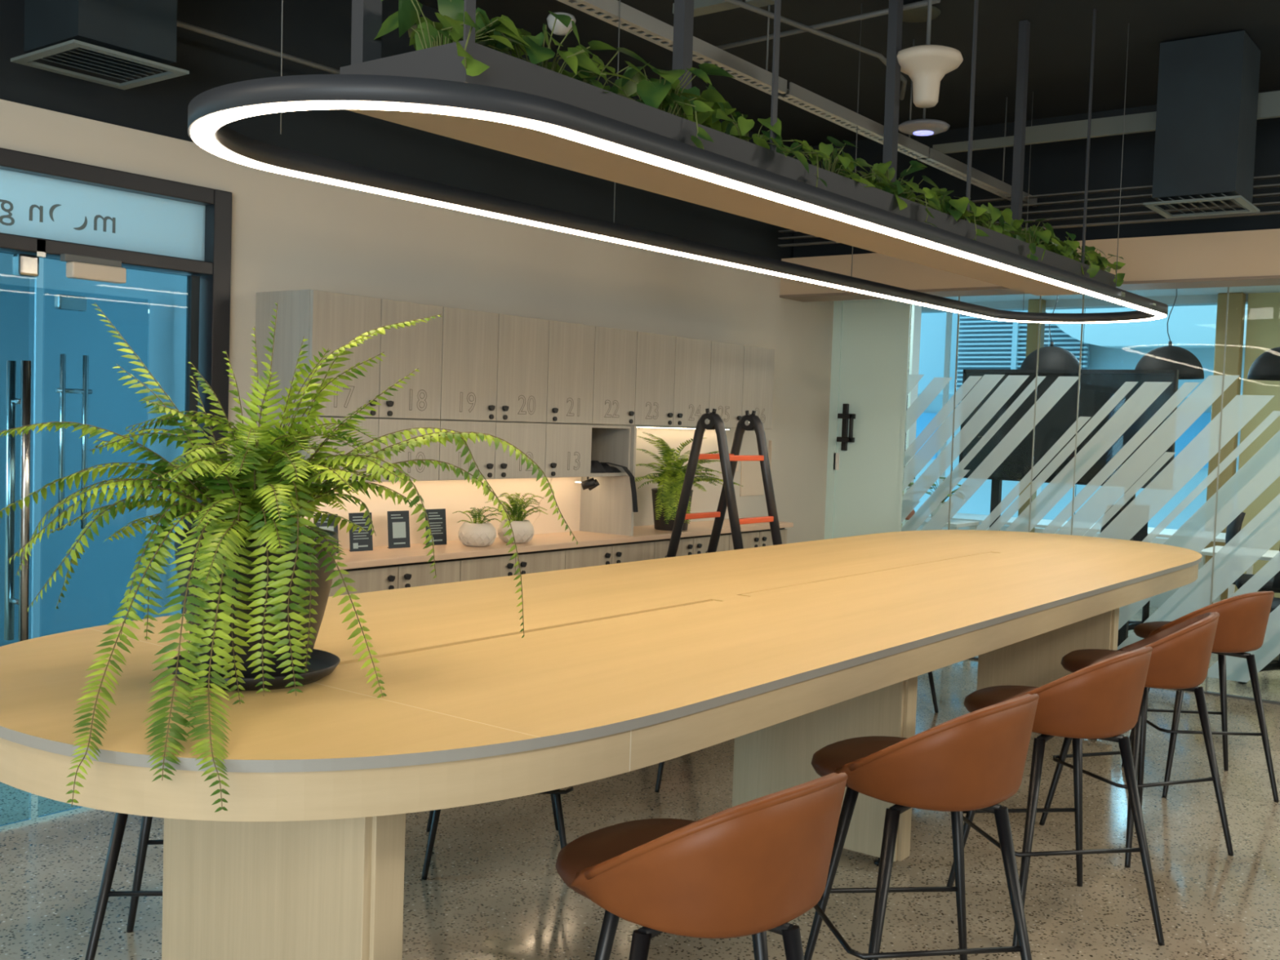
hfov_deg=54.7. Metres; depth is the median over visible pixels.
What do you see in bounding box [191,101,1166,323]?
diffuser
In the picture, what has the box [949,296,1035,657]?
window
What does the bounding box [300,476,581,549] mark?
backsplash
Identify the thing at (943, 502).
leafy plant
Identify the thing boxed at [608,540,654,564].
base cabinet
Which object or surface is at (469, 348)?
locker
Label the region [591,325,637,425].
locker
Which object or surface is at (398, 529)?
print
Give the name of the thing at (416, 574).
base cabinet
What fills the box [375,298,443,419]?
locker
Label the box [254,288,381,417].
locker
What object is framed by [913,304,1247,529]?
window
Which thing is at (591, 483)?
spot lamp
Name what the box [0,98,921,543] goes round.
wall
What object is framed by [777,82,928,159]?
tray
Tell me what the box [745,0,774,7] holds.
board
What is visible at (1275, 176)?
trim
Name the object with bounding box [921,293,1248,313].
trim
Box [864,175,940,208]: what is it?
pothos
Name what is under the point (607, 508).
divider panel
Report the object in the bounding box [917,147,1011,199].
tray
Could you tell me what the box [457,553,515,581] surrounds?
base cabinet
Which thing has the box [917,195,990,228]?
pothos
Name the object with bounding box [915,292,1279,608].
wall
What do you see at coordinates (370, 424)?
locker
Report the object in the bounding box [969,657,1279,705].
trim
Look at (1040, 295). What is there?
trim
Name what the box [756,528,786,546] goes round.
base cabinet
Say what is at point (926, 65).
pendant lamp
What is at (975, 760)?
bar stool
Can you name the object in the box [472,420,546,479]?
locker
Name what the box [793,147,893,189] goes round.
pothos
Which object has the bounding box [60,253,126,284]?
door closer
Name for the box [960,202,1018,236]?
pothos
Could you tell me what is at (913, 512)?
ornament
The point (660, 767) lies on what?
bar stool
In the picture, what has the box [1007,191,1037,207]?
tray
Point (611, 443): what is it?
locker
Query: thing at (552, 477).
cable
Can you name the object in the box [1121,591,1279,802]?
bar stool
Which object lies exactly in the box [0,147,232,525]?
door frame
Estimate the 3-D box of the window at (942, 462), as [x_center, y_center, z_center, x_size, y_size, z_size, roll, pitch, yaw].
[1.945,-0.042,8.383,0.341,2.393,0.013,4,3,37]
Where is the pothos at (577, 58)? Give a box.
[475,11,637,83]
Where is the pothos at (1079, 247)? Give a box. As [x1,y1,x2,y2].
[1057,245,1093,264]
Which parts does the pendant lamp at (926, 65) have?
stem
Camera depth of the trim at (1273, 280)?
7.04 m
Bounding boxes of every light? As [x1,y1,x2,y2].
[187,0,1168,323]
[613,424,730,430]
[913,130,933,135]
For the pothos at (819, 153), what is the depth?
3.53 m
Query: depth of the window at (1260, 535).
7.18 m
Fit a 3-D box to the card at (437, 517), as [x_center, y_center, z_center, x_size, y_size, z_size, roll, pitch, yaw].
[-0.942,0.217,5.691,0.110,0.168,0.038,-1,4,-45]
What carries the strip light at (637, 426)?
attached to the locker at (726, 367)
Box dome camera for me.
[546,12,575,35]
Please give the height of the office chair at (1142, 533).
0.988 m
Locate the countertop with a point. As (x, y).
(380, 556)
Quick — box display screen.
[959,368,1178,646]
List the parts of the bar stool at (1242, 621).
leg, seat, leg, leg, seat frame, leg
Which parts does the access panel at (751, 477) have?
panel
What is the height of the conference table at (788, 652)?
0.920 m
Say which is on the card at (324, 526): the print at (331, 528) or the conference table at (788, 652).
the print at (331, 528)
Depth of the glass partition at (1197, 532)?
7.50 m
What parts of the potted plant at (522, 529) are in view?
pot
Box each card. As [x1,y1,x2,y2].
[313,514,338,553]
[348,512,373,551]
[386,510,409,548]
[425,508,446,545]
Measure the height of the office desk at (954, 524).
0.860 m
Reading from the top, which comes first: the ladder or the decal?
the decal
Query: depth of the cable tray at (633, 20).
4.92 m
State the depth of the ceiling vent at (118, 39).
4.03 m
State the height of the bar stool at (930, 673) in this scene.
0.876 m
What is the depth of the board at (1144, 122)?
6.46 m
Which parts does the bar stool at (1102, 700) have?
leg, seat, leg, leg, seat frame, leg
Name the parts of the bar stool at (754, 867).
leg, seat, leg, seat frame, leg, leg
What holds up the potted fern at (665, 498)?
on the countertop
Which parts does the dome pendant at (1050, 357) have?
lamp shade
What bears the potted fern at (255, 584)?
on the conference table at (788, 652)
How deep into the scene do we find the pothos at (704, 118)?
3.26 m
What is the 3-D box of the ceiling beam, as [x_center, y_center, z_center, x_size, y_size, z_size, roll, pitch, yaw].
[4.308,-1.113,5.809,8.260,0.240,0.300,4,3,37]
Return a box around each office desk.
[905,517,978,529]
[922,512,1253,598]
[1198,545,1279,603]
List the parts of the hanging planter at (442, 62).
panel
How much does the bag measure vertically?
0.260 m
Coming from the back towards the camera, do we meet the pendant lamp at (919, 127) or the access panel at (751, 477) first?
the access panel at (751, 477)
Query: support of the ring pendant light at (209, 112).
hanging from the ceiling at (1060, 39)
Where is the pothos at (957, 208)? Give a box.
[915,186,991,240]
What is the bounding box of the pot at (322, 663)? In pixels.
[173,528,338,677]
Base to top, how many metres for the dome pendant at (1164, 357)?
0.796 m
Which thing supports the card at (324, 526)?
on the countertop
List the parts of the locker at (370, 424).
door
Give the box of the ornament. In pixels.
[905,509,915,519]
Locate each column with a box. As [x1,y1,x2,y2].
[1017,298,1045,532]
[1203,292,1245,604]
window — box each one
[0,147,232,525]
[0,168,204,261]
[901,303,954,531]
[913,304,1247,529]
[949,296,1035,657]
[1030,294,1084,535]
[1074,303,1217,537]
[1206,294,1279,702]
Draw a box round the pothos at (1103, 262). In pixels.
[1075,244,1125,286]
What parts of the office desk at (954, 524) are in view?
leg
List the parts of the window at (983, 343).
louvre post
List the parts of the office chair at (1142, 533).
backrest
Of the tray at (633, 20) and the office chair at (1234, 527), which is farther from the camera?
the office chair at (1234, 527)
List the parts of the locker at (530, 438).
door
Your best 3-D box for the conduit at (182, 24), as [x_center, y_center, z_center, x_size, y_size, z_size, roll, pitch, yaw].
[-1.487,-1.658,4.730,0.022,0.022,2.000,4,3,37]
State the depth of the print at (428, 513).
5.68 m
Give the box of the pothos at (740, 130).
[711,107,816,173]
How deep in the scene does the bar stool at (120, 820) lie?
3.11 m
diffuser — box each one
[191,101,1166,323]
[636,426,728,430]
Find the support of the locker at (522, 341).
attached to the wall at (289, 233)
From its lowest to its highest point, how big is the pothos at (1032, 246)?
0.220 m
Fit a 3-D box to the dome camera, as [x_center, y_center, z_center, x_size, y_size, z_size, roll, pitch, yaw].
[-0.244,-1.406,3.831,0.090,0.055,0.090,4,3,37]
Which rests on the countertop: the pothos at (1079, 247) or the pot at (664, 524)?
the pot at (664, 524)
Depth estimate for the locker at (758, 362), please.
7.36 m
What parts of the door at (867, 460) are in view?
strike plate, lock handle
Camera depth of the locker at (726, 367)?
7.08 m
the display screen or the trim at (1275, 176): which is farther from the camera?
the display screen
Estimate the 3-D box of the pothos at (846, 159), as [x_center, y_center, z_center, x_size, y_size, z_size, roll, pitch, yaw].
[0.548,-0.930,3.705,0.341,0.178,0.293,0,3,-34]
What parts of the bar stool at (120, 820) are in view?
leg, leg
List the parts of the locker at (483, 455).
door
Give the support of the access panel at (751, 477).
attached to the wall at (289, 233)
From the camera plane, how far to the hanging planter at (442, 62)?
3.31 m
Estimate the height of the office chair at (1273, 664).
0.988 m
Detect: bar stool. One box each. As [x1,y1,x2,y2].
[84,812,163,959]
[421,786,573,879]
[555,772,847,959]
[654,761,664,792]
[804,693,1039,959]
[928,671,938,712]
[946,646,1164,946]
[1039,612,1233,867]
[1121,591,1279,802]
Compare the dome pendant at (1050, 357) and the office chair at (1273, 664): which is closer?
the office chair at (1273, 664)
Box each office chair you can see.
[1100,504,1150,630]
[1225,511,1279,596]
[1237,547,1279,684]
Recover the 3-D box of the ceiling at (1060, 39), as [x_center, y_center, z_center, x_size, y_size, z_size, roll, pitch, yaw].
[-0.045,-2.057,2.656,11.500,0.150,10.250,4,3,37]
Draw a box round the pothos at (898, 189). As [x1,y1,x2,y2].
[855,157,942,227]
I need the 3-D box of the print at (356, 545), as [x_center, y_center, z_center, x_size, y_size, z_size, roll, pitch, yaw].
[-1.202,0.226,5.330,0.001,0.137,0.077,-4,-2,45]
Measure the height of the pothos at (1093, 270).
0.190 m
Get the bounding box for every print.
[317,518,333,531]
[352,516,368,548]
[391,514,405,544]
[428,512,442,542]
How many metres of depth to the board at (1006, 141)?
6.83 m
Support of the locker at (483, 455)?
attached to the wall at (289, 233)
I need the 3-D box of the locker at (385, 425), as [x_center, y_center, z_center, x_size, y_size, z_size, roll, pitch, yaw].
[-1.100,-0.134,5.291,0.376,0.260,0.342,4,3,37]
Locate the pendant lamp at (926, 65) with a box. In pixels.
[897,0,963,107]
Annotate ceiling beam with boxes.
[780,228,1279,294]
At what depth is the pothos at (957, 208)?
4.31 m
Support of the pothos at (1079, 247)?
in the hanging planter at (442, 62)
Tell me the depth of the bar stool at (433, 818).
4.06 m
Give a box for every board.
[672,0,742,17]
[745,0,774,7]
[932,135,1013,154]
[1025,111,1156,145]
[1257,90,1279,119]
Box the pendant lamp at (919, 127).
[897,22,950,136]
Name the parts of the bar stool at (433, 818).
leg, leg, leg, leg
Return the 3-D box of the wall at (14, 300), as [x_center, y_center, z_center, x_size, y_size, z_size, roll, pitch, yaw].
[-4.889,-0.381,5.580,0.150,2.900,9.000,4,3,37]
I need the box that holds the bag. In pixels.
[591,460,638,511]
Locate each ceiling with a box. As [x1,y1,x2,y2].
[417,0,1279,146]
[944,284,1279,302]
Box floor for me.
[0,607,1279,959]
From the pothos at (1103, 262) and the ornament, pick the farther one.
the ornament
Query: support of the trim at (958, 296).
on the trim at (972, 658)
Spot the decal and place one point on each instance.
(3, 202)
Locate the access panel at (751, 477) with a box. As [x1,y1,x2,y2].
[740,440,772,496]
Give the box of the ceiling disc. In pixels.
[902,5,941,22]
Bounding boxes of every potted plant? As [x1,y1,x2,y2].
[452,506,502,546]
[484,492,547,543]
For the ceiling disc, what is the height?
0.020 m
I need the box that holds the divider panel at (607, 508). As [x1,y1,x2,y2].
[579,425,636,536]
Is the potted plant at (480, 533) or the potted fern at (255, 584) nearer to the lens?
the potted fern at (255, 584)
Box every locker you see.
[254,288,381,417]
[256,414,378,483]
[364,417,439,481]
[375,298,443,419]
[415,418,495,480]
[440,306,498,421]
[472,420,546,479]
[495,313,549,422]
[527,422,591,477]
[543,320,595,423]
[560,422,631,476]
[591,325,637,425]
[634,331,675,426]
[672,336,711,426]
[709,341,744,428]
[742,345,774,429]
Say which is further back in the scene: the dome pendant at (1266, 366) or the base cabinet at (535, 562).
the dome pendant at (1266, 366)
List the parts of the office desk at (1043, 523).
leg, leg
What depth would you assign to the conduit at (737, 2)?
5.04 m
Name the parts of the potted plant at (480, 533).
pot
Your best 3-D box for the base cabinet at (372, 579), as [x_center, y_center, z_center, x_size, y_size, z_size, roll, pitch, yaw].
[-1.300,0.782,5.111,0.376,0.864,0.467,4,3,37]
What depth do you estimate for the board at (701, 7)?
4.90 m
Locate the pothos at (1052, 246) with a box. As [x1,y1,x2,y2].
[1014,226,1071,255]
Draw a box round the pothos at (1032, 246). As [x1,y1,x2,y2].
[975,216,1038,260]
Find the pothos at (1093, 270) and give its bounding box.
[1040,231,1101,277]
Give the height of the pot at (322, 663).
0.296 m
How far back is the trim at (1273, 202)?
6.73 m
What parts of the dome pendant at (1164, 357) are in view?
lamp shade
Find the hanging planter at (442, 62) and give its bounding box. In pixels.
[339,0,1115,295]
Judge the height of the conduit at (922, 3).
0.022 m
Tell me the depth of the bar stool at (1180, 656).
4.44 m
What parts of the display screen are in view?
panel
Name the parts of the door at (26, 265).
pull handle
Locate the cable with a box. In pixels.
[521,477,552,524]
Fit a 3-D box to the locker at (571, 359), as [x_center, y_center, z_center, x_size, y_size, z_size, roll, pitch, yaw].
[-0.466,-0.526,6.092,0.376,0.486,0.342,4,3,37]
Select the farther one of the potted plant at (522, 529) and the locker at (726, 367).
the locker at (726, 367)
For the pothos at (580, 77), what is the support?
in the hanging planter at (442, 62)
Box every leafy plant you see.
[906,477,915,490]
[925,477,960,517]
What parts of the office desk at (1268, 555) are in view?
leg, leg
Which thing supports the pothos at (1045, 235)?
in the hanging planter at (442, 62)
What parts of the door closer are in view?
arm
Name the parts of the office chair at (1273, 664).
seat, backrest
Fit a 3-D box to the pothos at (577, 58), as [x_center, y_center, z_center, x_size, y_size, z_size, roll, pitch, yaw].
[-0.237,-0.918,2.648,0.370,0.169,0.432,4,3,37]
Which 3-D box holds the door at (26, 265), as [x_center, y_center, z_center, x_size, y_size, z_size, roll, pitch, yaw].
[-2.479,0.197,3.873,0.133,2.030,1.170,4,3,37]
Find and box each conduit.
[177,20,339,74]
[715,0,940,49]
[722,0,906,100]
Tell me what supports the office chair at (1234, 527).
on the floor
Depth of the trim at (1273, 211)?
6.66 m
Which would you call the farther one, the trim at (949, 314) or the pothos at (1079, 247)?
the trim at (949, 314)
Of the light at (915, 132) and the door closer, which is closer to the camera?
the door closer
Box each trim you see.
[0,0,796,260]
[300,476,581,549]
[777,201,1279,239]
[777,210,1279,246]
[778,192,1279,232]
[779,275,1279,302]
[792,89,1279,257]
[824,300,914,539]
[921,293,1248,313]
[924,174,1279,206]
[938,311,952,484]
[947,296,959,529]
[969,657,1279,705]
[993,183,1279,208]
[1028,295,1041,532]
[1204,287,1229,691]
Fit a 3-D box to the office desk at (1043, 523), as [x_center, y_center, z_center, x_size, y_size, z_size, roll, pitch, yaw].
[3.756,0.753,10.598,2.600,0.740,0.700,4,3,37]
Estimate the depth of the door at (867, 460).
8.63 m
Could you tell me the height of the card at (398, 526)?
0.168 m
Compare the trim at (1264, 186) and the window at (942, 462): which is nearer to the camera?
the trim at (1264, 186)
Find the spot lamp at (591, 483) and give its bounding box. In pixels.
[575,476,599,490]
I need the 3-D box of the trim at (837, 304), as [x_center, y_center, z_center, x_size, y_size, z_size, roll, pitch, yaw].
[1.587,-0.060,8.679,0.585,2.400,0.070,4,3,37]
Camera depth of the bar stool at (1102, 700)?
3.65 m
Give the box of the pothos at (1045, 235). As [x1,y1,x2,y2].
[998,217,1062,260]
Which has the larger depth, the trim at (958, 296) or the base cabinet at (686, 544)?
the trim at (958, 296)
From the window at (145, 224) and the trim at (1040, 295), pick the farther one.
the trim at (1040, 295)
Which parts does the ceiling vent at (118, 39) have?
frame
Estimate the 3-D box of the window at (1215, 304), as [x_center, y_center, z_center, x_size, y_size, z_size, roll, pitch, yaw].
[4.559,-0.526,11.100,1.230,2.060,0.015,4,3,37]
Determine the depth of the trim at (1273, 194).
6.81 m
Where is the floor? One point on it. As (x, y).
(493, 889)
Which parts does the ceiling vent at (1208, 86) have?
frame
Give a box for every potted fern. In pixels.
[0,302,577,812]
[635,431,743,530]
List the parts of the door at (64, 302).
pull handle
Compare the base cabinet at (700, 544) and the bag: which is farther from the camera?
the base cabinet at (700, 544)
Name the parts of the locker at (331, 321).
door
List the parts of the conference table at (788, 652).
panel, slot lid, slot lid, panel, panel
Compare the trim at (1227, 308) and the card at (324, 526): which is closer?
the card at (324, 526)
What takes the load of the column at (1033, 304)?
on the floor
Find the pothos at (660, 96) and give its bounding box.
[589,62,735,149]
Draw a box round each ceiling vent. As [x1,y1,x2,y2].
[10,0,189,89]
[1142,30,1260,217]
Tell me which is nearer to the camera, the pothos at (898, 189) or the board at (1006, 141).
the pothos at (898, 189)
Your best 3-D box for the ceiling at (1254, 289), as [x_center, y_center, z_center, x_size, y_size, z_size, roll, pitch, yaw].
[4.510,-1.616,8.719,11.500,0.200,4.600,4,3,37]
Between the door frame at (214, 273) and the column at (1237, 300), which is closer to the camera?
the door frame at (214, 273)
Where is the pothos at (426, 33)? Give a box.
[373,0,533,75]
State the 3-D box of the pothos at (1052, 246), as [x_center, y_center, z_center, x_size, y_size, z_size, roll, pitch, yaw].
[1.663,-0.986,5.274,0.330,0.181,0.317,0,3,-33]
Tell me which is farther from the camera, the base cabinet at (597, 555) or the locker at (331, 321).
the base cabinet at (597, 555)
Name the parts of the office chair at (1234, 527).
backrest, seat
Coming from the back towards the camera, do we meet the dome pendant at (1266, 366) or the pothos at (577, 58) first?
the dome pendant at (1266, 366)
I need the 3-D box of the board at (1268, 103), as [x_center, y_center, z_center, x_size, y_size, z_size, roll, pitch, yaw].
[3.429,-1.777,5.664,1.160,0.120,0.030,4,3,37]
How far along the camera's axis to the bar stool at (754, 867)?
2.14 m
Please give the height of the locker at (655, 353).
0.486 m
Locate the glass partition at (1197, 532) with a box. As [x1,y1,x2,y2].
[1071,293,1222,649]
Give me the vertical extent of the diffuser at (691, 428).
0.003 m
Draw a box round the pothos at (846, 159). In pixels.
[786,136,875,186]
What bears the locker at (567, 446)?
attached to the wall at (289, 233)
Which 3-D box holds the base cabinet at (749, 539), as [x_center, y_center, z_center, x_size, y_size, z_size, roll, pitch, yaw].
[0.470,0.731,7.447,0.376,0.864,0.329,4,3,37]
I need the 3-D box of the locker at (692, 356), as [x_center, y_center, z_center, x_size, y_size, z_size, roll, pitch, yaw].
[0.155,-0.544,6.911,0.376,0.486,0.342,4,3,37]
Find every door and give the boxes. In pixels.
[0,240,45,826]
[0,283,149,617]
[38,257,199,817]
[833,298,906,537]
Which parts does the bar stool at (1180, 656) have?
leg, seat, leg, leg, seat frame, leg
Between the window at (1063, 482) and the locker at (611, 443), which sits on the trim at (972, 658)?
the window at (1063, 482)
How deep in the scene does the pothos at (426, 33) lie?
2.54 m
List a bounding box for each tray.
[557,0,786,94]
[557,0,1037,207]
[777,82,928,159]
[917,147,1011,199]
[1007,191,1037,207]
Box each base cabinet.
[328,564,398,596]
[395,559,460,588]
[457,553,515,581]
[512,548,565,575]
[562,544,612,568]
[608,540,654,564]
[652,537,693,559]
[690,533,728,554]
[726,530,759,550]
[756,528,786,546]
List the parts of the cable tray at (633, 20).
hanger rod, hanger rod, hanger rod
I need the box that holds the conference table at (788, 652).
[0,529,1201,959]
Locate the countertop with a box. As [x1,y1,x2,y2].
[333,519,793,570]
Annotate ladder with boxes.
[665,408,782,557]
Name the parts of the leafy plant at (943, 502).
pot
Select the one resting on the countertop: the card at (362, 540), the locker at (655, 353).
the card at (362, 540)
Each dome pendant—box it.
[1019,295,1081,369]
[1134,288,1204,379]
[1247,346,1279,381]
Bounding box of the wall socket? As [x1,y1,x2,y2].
[735,461,738,471]
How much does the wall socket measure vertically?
0.080 m
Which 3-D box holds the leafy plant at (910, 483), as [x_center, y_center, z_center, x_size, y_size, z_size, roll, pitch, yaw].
[1.892,0.094,9.049,0.428,0.357,0.423,4,3,37]
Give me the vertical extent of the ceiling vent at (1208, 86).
0.750 m
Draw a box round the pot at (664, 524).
[651,488,693,530]
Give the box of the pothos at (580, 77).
[506,47,654,99]
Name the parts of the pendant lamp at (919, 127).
stem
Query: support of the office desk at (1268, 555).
on the floor
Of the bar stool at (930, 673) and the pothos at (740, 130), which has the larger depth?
the bar stool at (930, 673)
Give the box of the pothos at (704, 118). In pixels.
[631,84,737,132]
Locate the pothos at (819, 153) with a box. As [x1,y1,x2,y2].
[751,133,831,186]
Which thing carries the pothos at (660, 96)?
in the hanging planter at (442, 62)
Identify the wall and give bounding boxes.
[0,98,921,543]
[0,253,29,646]
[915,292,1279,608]
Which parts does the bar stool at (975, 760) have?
leg, seat, leg, seat frame, leg, leg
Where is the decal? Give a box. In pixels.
[0,199,115,233]

